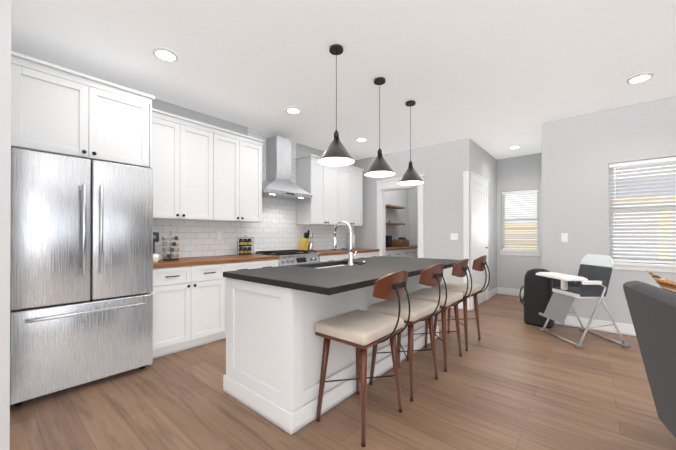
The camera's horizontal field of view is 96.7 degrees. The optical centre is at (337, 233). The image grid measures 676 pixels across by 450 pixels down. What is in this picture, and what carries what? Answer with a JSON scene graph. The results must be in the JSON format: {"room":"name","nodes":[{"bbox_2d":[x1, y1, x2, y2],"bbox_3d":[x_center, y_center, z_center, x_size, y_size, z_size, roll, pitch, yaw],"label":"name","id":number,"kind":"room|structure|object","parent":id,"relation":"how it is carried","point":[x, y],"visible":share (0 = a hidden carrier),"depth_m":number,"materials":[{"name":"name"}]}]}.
{"room":"kitchen","nodes":[
{"label":"kitchen","id":0,"kind":"room"},
{"bbox_2d":[0,0,11,449],"bbox_3d":[-3.095,-0.172,1.001,1.470,2.720,2.652,0,0,40],"label":"wall","id":1,"kind":"structure","parent":0,"point":[5,116],"depth_m":1.52,"materials":[{"name":"grey paint"}]},
{"bbox_2d":[152,99,407,258],"bbox_3d":[-1.323,-0.158,4.328,0.120,2.720,10.020,0,0,40],"label":"wall","id":2,"kind":"structure","parent":0,"point":[398,198],"depth_m":5.17,"materials":[{"name":"grey paint"}]},
{"bbox_2d":[11,55,98,160],"bbox_3d":[-2.372,-0.926,2.480,0.651,0.630,0.490,0,0,40],"label":"upper cabinet","id":3,"kind":"object","parent":2,"relation":"attached to","point":[54,110],"depth_m":2.26,"materials":[{"name":"white wood"}]},
{"bbox_2d":[99,79,150,166],"bbox_3d":[-2.129,-0.924,2.768,0.651,0.630,0.489,0,0,40],"label":"upper cabinet","id":4,"kind":"object","parent":2,"relation":"attached to","point":[124,115],"depth_m":2.60,"materials":[{"name":"white wood"}]},
{"bbox_2d":[151,111,186,219],"bbox_3d":[-1.937,-0.700,3.230,0.346,1.075,0.429,0,0,40],"label":"upper cabinet","id":5,"kind":"object","parent":2,"relation":"attached to","point":[168,132],"depth_m":3.17,"materials":[{"name":"white wood"}]},
{"bbox_2d":[179,119,218,221],"bbox_3d":[-1.714,-0.699,3.494,0.346,1.075,0.487,0,0,40],"label":"upper cabinet","id":6,"kind":"object","parent":2,"relation":"attached to","point":[204,172],"depth_m":3.44,"materials":[{"name":"white wood"}]},
{"bbox_2d":[219,128,246,222],"bbox_3d":[-1.484,-0.698,3.766,0.346,1.075,0.457,0,0,40],"label":"upper cabinet","id":7,"kind":"object","parent":2,"relation":"attached to","point":[232,147],"depth_m":3.72,"materials":[{"name":"white wood"}]},
{"bbox_2d":[153,128,353,258],"bbox_3d":[-0.940,-0.556,4.685,0.006,1.919,3.939,0,0,40],"label":"tile backsplash","id":8,"kind":"structure","parent":2,"relation":"attached to","point":[277,228],"depth_m":4.45,"materials":[{"name":"white tile"}]},
{"bbox_2d":[216,232,220,240],"bbox_3d":[-1.561,0.030,3.936,0.008,0.115,0.070,0,0,40],"label":"outlet","id":9,"kind":"object","parent":8,"relation":"attached to","point":[218,236],"visible":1,"depth_m":3.93,"materials":[{"name":"white plastic"}]},
{"bbox_2d":[247,139,262,222],"bbox_3d":[-1.281,-0.697,4.006,0.346,1.075,0.399,0,0,40],"label":"upper cabinet","id":10,"kind":"object","parent":2,"relation":"attached to","point":[254,146],"depth_m":3.97,"materials":[{"name":"white wood"}]},
{"bbox_2d":[262,135,311,199],"bbox_3d":[-0.840,-0.994,4.492,0.394,0.886,0.896,0,0,40],"label":"range hood","id":11,"kind":"object","parent":2,"relation":"attached to","point":[278,183],"visible":0.92,"depth_m":4.43,"materials":[{"name":"silver metal"}]},
{"bbox_2d":[296,155,330,225],"bbox_3d":[-0.427,-0.693,5.016,0.346,1.075,0.407,0,0,40],"label":"upper cabinet","id":12,"kind":"object","parent":2,"relation":"attached to","point":[314,177],"depth_m":4.89,"materials":[{"name":"white wood"}]},
{"bbox_2d":[331,166,342,225],"bbox_3d":[-0.219,-0.692,5.263,0.346,1.075,0.464,0,0,40],"label":"upper cabinet","id":13,"kind":"object","parent":2,"relation":"attached to","point":[336,171],"depth_m":5.24,"materials":[{"name":"white wood"}]},
{"bbox_2d":[343,165,354,225],"bbox_3d":[0.006,-0.691,5.529,0.346,1.075,0.465,0,0,40],"label":"upper cabinet","id":14,"kind":"object","parent":2,"relation":"attached to","point":[348,172],"depth_m":5.51,"materials":[{"name":"white wood"}]},
{"bbox_2d":[355,167,362,225],"bbox_3d":[0.215,-0.690,5.776,0.346,1.075,0.407,0,0,40],"label":"upper cabinet","id":15,"kind":"object","parent":2,"relation":"attached to","point":[358,174],"depth_m":5.73,"materials":[{"name":"white wood"}]},
{"bbox_2d":[10,294,675,449],"bbox_3d":[1.567,1.242,1.879,7.690,0.100,10.020,0,0,40],"label":"floor","id":16,"kind":"structure","parent":0,"point":[511,379],"depth_m":2.08,"materials":[{"name":"brown wood"}]},
{"bbox_2d":[10,146,152,405],"bbox_3d":[-2.183,0.303,2.558,0.830,1.784,0.860,0,0,40],"label":"fridge","id":17,"kind":"object","parent":16,"relation":"on","point":[81,269],"visible":0.85,"depth_m":2.25,"materials":[{"name":"grey metal"}]},
{"bbox_2d":[149,263,198,364],"bbox_3d":[-1.834,0.760,3.137,0.616,0.875,0.429,0,0,40],"label":"base cabinet","id":18,"kind":"object","parent":16,"relation":"on","point":[175,293],"depth_m":2.96,"materials":[{"name":"white wood"}]},
{"bbox_2d":[153,255,278,266],"bbox_3d":[-1.484,0.304,3.544,0.627,0.040,1.499,0,0,40],"label":"countertop","id":19,"kind":"structure","parent":18,"relation":"on","point":[225,258],"depth_m":3.34,"materials":[{"name":"brown wood"}]},
{"bbox_2d":[153,232,158,261],"bbox_3d":[-1.922,0.131,3.052,0.212,0.300,0.130,0,0,40],"label":"coffee maker","id":20,"kind":"object","parent":19,"relation":"on","point":[155,236],"visible":0.08,"depth_m":3.02,"materials":[{"name":"black plastic"}]},
{"bbox_2d":[153,254,161,262],"bbox_3d":[-1.795,0.238,2.956,0.080,0.085,0.108,0,0,40],"label":"mug","id":21,"kind":"object","parent":19,"relation":"on","point":[156,259],"visible":0.65,"depth_m":2.93,"materials":[{"name":"white ceramic"}]},
{"bbox_2d":[162,230,178,260],"bbox_3d":[-1.795,0.119,3.226,0.160,0.325,0.159,0,0,40],"label":"spice rack","id":22,"kind":"object","parent":19,"relation":"on","point":[170,249],"visible":1,"depth_m":3.18,"materials":[{"name":"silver metal"}]},
{"bbox_2d":[237,235,252,254],"bbox_3d":[-1.261,0.151,4.091,0.076,0.268,0.205,0,0,40],"label":"spice rack","id":23,"kind":"object","parent":19,"relation":"on","point":[242,250],"visible":1,"depth_m":4.07,"materials":[{"name":"black metal"}]},
{"bbox_2d":[199,263,230,345],"bbox_3d":[-1.611,0.761,3.401,0.616,0.875,0.487,0,0,40],"label":"base cabinet","id":24,"kind":"object","parent":16,"relation":"on","point":[212,283],"depth_m":3.24,"materials":[{"name":"white wood"}]},
{"bbox_2d":[231,259,278,270],"bbox_3d":[-1.268,0.762,3.806,0.616,0.875,0.808,0,0,40],"label":"base cabinet","id":25,"kind":"object","parent":16,"relation":"on","point":[240,264],"depth_m":3.62,"materials":[{"name":"white wood"}]},
{"bbox_2d":[254,250,319,265],"bbox_3d":[-0.726,0.726,4.389,0.693,0.953,0.756,0,0,40],"label":"range","id":26,"kind":"object","parent":16,"relation":"on","point":[290,257],"visible":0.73,"depth_m":4.24,"materials":[{"name":"silver metal"}]},
{"bbox_2d":[223,276,438,434],"bbox_3d":[0.145,0.762,2.893,0.799,0.868,2.250,0,0,40],"label":"kitchen island","id":27,"kind":"object","parent":16,"relation":"on","point":[274,342],"depth_m":2.02,"materials":[{"name":"white painted wood"}]},
{"bbox_2d":[223,256,460,295],"bbox_3d":[0.274,0.308,2.786,1.079,0.040,2.270,0,0,40],"label":"island countertop","id":28,"kind":"structure","parent":27,"relation":"on","point":[329,278],"depth_m":2.22,"materials":[{"name":"grey stone"}]},
{"bbox_2d":[333,221,356,265],"bbox_3d":[0.062,0.083,2.783,0.238,0.408,0.110,0,0,40],"label":"faucet","id":29,"kind":"object","parent":28,"relation":"on","point":[350,258],"visible":1,"depth_m":2.70,"materials":[{"name":"silver metal"}]},
{"bbox_2d":[319,251,354,261],"bbox_3d":[-0.220,0.767,5.046,0.616,0.875,0.879,0,0,40],"label":"base cabinet","id":30,"kind":"object","parent":16,"relation":"on","point":[323,258],"depth_m":4.75,"materials":[{"name":"white wood"}]},
{"bbox_2d":[314,248,378,254],"bbox_3d":[0.030,0.311,5.335,0.627,0.040,1.648,0,0,40],"label":"countertop","id":31,"kind":"structure","parent":30,"relation":"on","point":[341,252],"depth_m":4.95,"materials":[{"name":"brown wood"}]},
{"bbox_2d":[298,232,309,249],"bbox_3d":[-0.545,0.127,4.874,0.193,0.322,0.090,0,0,40],"label":"knife block","id":32,"kind":"object","parent":31,"relation":"on","point":[304,242],"visible":0.96,"depth_m":4.84,"materials":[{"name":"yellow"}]},
{"bbox_2d":[307,230,312,249],"bbox_3d":[-0.458,0.114,4.995,0.104,0.350,0.116,0,0,40],"label":"utensil crock","id":33,"kind":"object","parent":31,"relation":"on","point":[310,245],"visible":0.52,"depth_m":4.96,"materials":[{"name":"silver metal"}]},
{"bbox_2d":[348,234,355,248],"bbox_3d":[0.266,0.133,5.851,0.150,0.320,0.150,0,0,40],"label":"paper towel","id":34,"kind":"object","parent":31,"relation":"on","point":[353,240],"visible":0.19,"depth_m":5.81,"materials":[{"name":"white paper"}]},
{"bbox_2d":[315,271,409,446],"bbox_3d":[0.195,0.707,1.927,0.524,0.974,0.470,0,0,40],"label":"stool","id":35,"kind":"object","parent":16,"relation":"on","point":[361,331],"visible":1,"depth_m":1.83,"materials":[{"name":"beige fabric"}]},
{"bbox_2d":[355,251,370,258],"bbox_3d":[0.158,0.769,5.493,0.616,0.875,0.526,0,0,40],"label":"base cabinet","id":36,"kind":"object","parent":16,"relation":"on","point":[359,254],"depth_m":5.35,"materials":[{"name":"white wood"}]},
{"bbox_2d":[371,251,378,256],"bbox_3d":[0.407,0.770,5.787,0.616,0.875,0.468,0,0,40],"label":"base cabinet","id":37,"kind":"object","parent":16,"relation":"on","point":[373,253],"depth_m":5.64,"materials":[{"name":"white wood"}]},
{"bbox_2d":[386,249,405,256],"bbox_3d":[0.911,0.773,6.390,0.621,0.876,0.815,0,0,40],"label":"base cabinet","id":38,"kind":"object","parent":16,"relation":"on","point":[389,252],"depth_m":6.28,"materials":[{"name":"white wood"}]},
{"bbox_2d":[386,245,417,248],"bbox_3d":[1.389,0.317,6.943,0.625,0.040,2.274,0,0,40],"label":"countertop","id":39,"kind":"structure","parent":38,"relation":"on","point":[410,246],"depth_m":6.60,"materials":[{"name":"brown wood"}]},
{"bbox_2d":[386,236,391,246],"bbox_3d":[1.115,0.166,6.684,0.140,0.260,0.130,0,0,40],"label":"speaker box","id":40,"kind":"object","parent":39,"relation":"on","point":[388,241],"visible":0.77,"depth_m":6.62,"materials":[{"name":"black plastic"}]},
{"bbox_2d":[392,237,408,246],"bbox_3d":[1.470,0.190,7.058,0.260,0.215,0.380,0,0,40],"label":"basket","id":41,"kind":"object","parent":39,"relation":"on","point":[401,242],"visible":0.96,"depth_m":6.95,"materials":[{"name":"brown wicker"}]},
{"bbox_2d":[369,263,446,400],"bbox_3d":[0.585,0.709,2.388,0.524,0.974,0.470,0,0,41],"label":"stool","id":42,"kind":"object","parent":16,"relation":"on","point":[421,310],"visible":0.92,"depth_m":2.27,"materials":[{"name":"beige fabric"}]},
{"bbox_2d":[406,249,417,257],"bbox_3d":[1.382,0.775,6.947,0.621,0.876,0.870,0,0,40],"label":"base cabinet","id":43,"kind":"object","parent":16,"relation":"on","point":[410,251],"depth_m":6.84,"materials":[{"name":"white wood"}]},
{"bbox_2d":[406,259,471,371],"bbox_3d":[0.981,0.711,2.850,0.524,0.974,0.470,0,0,39],"label":"stool","id":44,"kind":"object","parent":16,"relation":"on","point":[459,269],"visible":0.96,"depth_m":2.73,"materials":[{"name":"beige fabric"}]},
{"bbox_2d":[432,255,489,350],"bbox_3d":[1.372,0.712,3.308,0.524,0.974,0.470,0,0,41],"label":"stool","id":45,"kind":"object","parent":16,"relation":"on","point":[479,263],"visible":0.85,"depth_m":3.19,"materials":[{"name":"brown wood"}]},
{"bbox_2d":[516,297,523,302],"bbox_3d":[3.483,1.200,5.392,0.420,0.012,0.620,0,0,40],"label":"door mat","id":46,"kind":"object","parent":16,"relation":"on","point":[519,301],"visible":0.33,"depth_m":5.39,"materials":[{"name":"beige"}]},
{"bbox_2d":[519,268,554,327],"bbox_3d":[2.647,0.833,4.016,0.260,0.735,0.387,0,0,-42],"label":"bag","id":47,"kind":"object","parent":16,"relation":"on","point":[538,292],"visible":0.85,"depth_m":3.91,"materials":[{"name":"fabric"}]},
{"bbox_2d":[536,254,630,347],"bbox_3d":[2.742,0.718,3.443,0.684,0.961,0.574,0,0,-2],"label":"chair","id":48,"kind":"object","parent":16,"relation":"on","point":[592,279],"visible":1,"depth_m":3.36,"materials":[{"name":"grey plastic"}]},
{"bbox_2d":[623,281,675,437],"bbox_3d":[1.718,0.730,0.689,1.102,0.915,1.950,0,0,29],"label":"sofa","id":49,"kind":"object","parent":16,"relation":"on","point":[652,309],"visible":1,"depth_m":1.54,"materials":[{"name":"grey fabric"}]},
{"bbox_2d":[647,270,675,292],"bbox_3d":[1.881,0.448,1.487,0.120,0.583,0.583,-41,-19,23],"label":"pillow","id":50,"kind":"object","parent":49,"relation":"on","point":[666,284],"visible":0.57,"depth_m":1.67,"materials":[{"name":"orange fabric"}]},
{"bbox_2d":[11,0,675,160],"bbox_3d":[1.567,-1.578,1.890,7.690,0.100,10.020,0,0,40],"label":"ceiling","id":51,"kind":"structure","parent":0,"point":[495,79],"depth_m":2.63,"materials":[{"name":"white paint"}]},
{"bbox_2d":[152,47,178,61],"bbox_3d":[-1.465,-1.519,2.555,0.195,0.011,0.195,0,0,1],"label":"recessed light","id":52,"kind":"object","parent":51,"relation":"in","point":[165,54],"depth_m":2.53,"materials":[{"name":"white plastic"}]},
{"bbox_2d":[286,107,301,113],"bbox_3d":[-0.546,-1.514,3.689,0.195,0.011,0.195,0,0,1],"label":"recessed light","id":53,"kind":"object","parent":51,"relation":"in","point":[292,110],"depth_m":3.67,"materials":[{"name":"white plastic"}]},
{"bbox_2d":[318,44,354,165],"bbox_3d":[-0.014,-1.058,2.465,0.304,0.935,0.304,0,0,40],"label":"pendant light","id":54,"kind":"object","parent":51,"relation":"hanging from","point":[336,153],"visible":1,"depth_m":2.45,"materials":[{"name":"black metal"}]},
{"bbox_2d":[355,137,367,141],"bbox_3d":[0.375,-1.510,4.809,0.195,0.011,0.195,0,0,1],"label":"recessed light","id":55,"kind":"object","parent":51,"relation":"in","point":[361,139],"depth_m":4.79,"materials":[{"name":"white plastic"}]},
{"bbox_2d":[364,77,394,176],"bbox_3d":[0.412,-1.056,2.969,0.304,0.935,0.304,0,0,40],"label":"pendant light","id":56,"kind":"object","parent":51,"relation":"hanging from","point":[379,166],"visible":1,"depth_m":2.94,"materials":[{"name":"black metal"}]},
{"bbox_2d":[397,100,423,184],"bbox_3d":[0.838,-1.054,3.473,0.304,0.935,0.304,0,0,40],"label":"pendant light","id":57,"kind":"object","parent":51,"relation":"hanging from","point":[410,176],"visible":1,"depth_m":3.44,"materials":[{"name":"black metal"}]},
{"bbox_2d":[508,145,520,148],"bbox_3d":[3.072,-1.508,5.227,0.195,0.011,0.195,0,0,1],"label":"recessed light","id":58,"kind":"object","parent":51,"relation":"in","point":[515,146],"depth_m":5.22,"materials":[{"name":"white plastic"}]},
{"bbox_2d":[626,73,653,83],"bbox_3d":[2.948,-1.518,2.935,0.195,0.011,0.195,0,0,16],"label":"recessed light","id":59,"kind":"object","parent":51,"relation":"in","point":[639,78],"depth_m":2.92,"materials":[{"name":"white plastic"}]},
{"bbox_2d":[408,188,417,244],"bbox_3d":[2.556,-0.145,7.530,1.670,2.720,0.120,0,0,40],"label":"wall","id":60,"kind":"structure","parent":0,"point":[413,216],"depth_m":7.93,"materials":[{"name":"grey paint"}]},
{"bbox_2d":[471,140,496,290],"bbox_3d":[2.676,-0.153,5.543,0.120,2.720,1.800,0,0,40],"label":"wall","id":61,"kind":"structure","parent":0,"point":[483,163],"depth_m":5.72,"materials":[{"name":"grey paint"}]},
{"bbox_2d":[463,171,488,310],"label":"door","id":62,"kind":"structure","parent":61,"relation":"attached to","point":[478,216],"depth_m":4.97,"materials":[{"name":"white wood"}]},
{"bbox_2d":[489,287,497,298],"bbox_3d":[3.004,1.141,5.817,0.020,0.135,0.650,0,0,40],"label":"baseboard","id":63,"kind":"structure","parent":61,"relation":"attached to","point":[493,292],"depth_m":5.81,"materials":[{"name":"white wood"}]},
{"bbox_2d":[354,96,675,323],"bbox_3d":[3.213,-0.160,3.832,7.450,2.720,0.120,0,0,40],"label":"wall","id":64,"kind":"structure","parent":0,"point":[580,153],"depth_m":3.91,"materials":[{"name":"grey paint"}]},
{"bbox_2d":[376,175,424,257],"bbox_3d":[1.153,0.092,5.552,0.990,2.230,0.152,0,0,40],"label":"door frame","id":65,"kind":"structure","parent":64,"relation":"attached to","point":[388,185],"depth_m":5.68,"materials":[{"name":"white wood"}]},
{"bbox_2d":[451,233,457,240],"bbox_3d":[1.881,0.049,4.868,0.116,0.115,0.014,0,0,40],"label":"light switch","id":66,"kind":"object","parent":64,"relation":"attached to","point":[454,236],"visible":1,"depth_m":4.87,"materials":[{"name":"white plastic"}]},
{"bbox_2d":[451,302,462,309],"bbox_3d":[1.772,1.137,4.956,0.750,0.135,0.016,0,0,40],"label":"baseboard","id":67,"kind":"structure","parent":64,"relation":"attached to","point":[460,306],"depth_m":4.79,"materials":[{"name":"white wood"}]},
{"bbox_2d":[561,233,567,241],"bbox_3d":[2.973,0.050,3.945,0.070,0.115,0.014,0,0,40],"label":"light switch","id":68,"kind":"object","parent":64,"relation":"attached to","point":[564,237],"visible":1,"depth_m":3.95,"materials":[{"name":"white plastic"}]},
{"bbox_2d":[554,315,635,336],"bbox_3d":[4.364,1.128,2.768,4.166,0.135,0.020,0,0,40],"label":"baseboard","id":69,"kind":"structure","parent":64,"relation":"attached to","point":[623,328],"depth_m":3.70,"materials":[{"name":"white"}]},
{"bbox_2d":[608,163,675,272],"bbox_3d":[3.876,-0.217,3.245,1.480,1.290,0.150,0,0,40],"label":"window","id":70,"kind":"structure","parent":64,"relation":"in","point":[645,267],"depth_m":3.51,"materials":[{"name":"white"}]},
{"bbox_2d":[609,156,675,263],"bbox_3d":[3.874,-0.263,3.243,1.412,1.193,0.062,0,0,40],"label":"window blind","id":71,"kind":"object","parent":70,"relation":"attached to","point":[642,163],"visible":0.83,"depth_m":3.50,"materials":[{"name":"white plastic"}]},
{"bbox_2d":[497,153,541,289],"bbox_3d":[3.627,-0.152,5.839,0.950,2.720,0.120,0,0,40],"label":"wall","id":72,"kind":"structure","parent":0,"point":[520,173],"depth_m":5.88,"materials":[{"name":"grey paint"}]},
{"bbox_2d":[498,287,523,296],"bbox_3d":[3.572,1.140,5.791,0.920,0.135,0.016,0,0,40],"label":"baseboard","id":73,"kind":"structure","parent":72,"relation":"attached to","point":[507,291],"depth_m":5.92,"materials":[{"name":"white wood"}]},
{"bbox_2d":[499,194,540,255],"bbox_3d":[3.557,-0.212,5.872,0.700,1.270,0.150,0,0,40],"label":"window","id":74,"kind":"structure","parent":72,"relation":"in","point":[520,253],"depth_m":5.82,"materials":[{"name":"white"}]},
{"bbox_2d":[502,189,538,250],"bbox_3d":[3.555,-0.257,5.870,0.632,1.173,0.062,0,0,40],"label":"window blind","id":75,"kind":"object","parent":74,"relation":"attached to","point":[515,194],"visible":0.92,"depth_m":5.86,"materials":[{"name":"white"}]},
{"label":"outside","id":76,"kind":"structure","parent":0,"visible":0},
{"bbox_2d":[505,192,536,248],"bbox_3d":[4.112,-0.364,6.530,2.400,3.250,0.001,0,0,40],"label":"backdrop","id":77,"kind":"structure","parent":76,"point":[521,224],"depth_m":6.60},
{"bbox_2d":[613,162,675,258],"bbox_3d":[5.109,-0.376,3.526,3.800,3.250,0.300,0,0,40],"label":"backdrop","id":78,"kind":"structure","parent":76,"point":[645,219],"depth_m":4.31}
]}

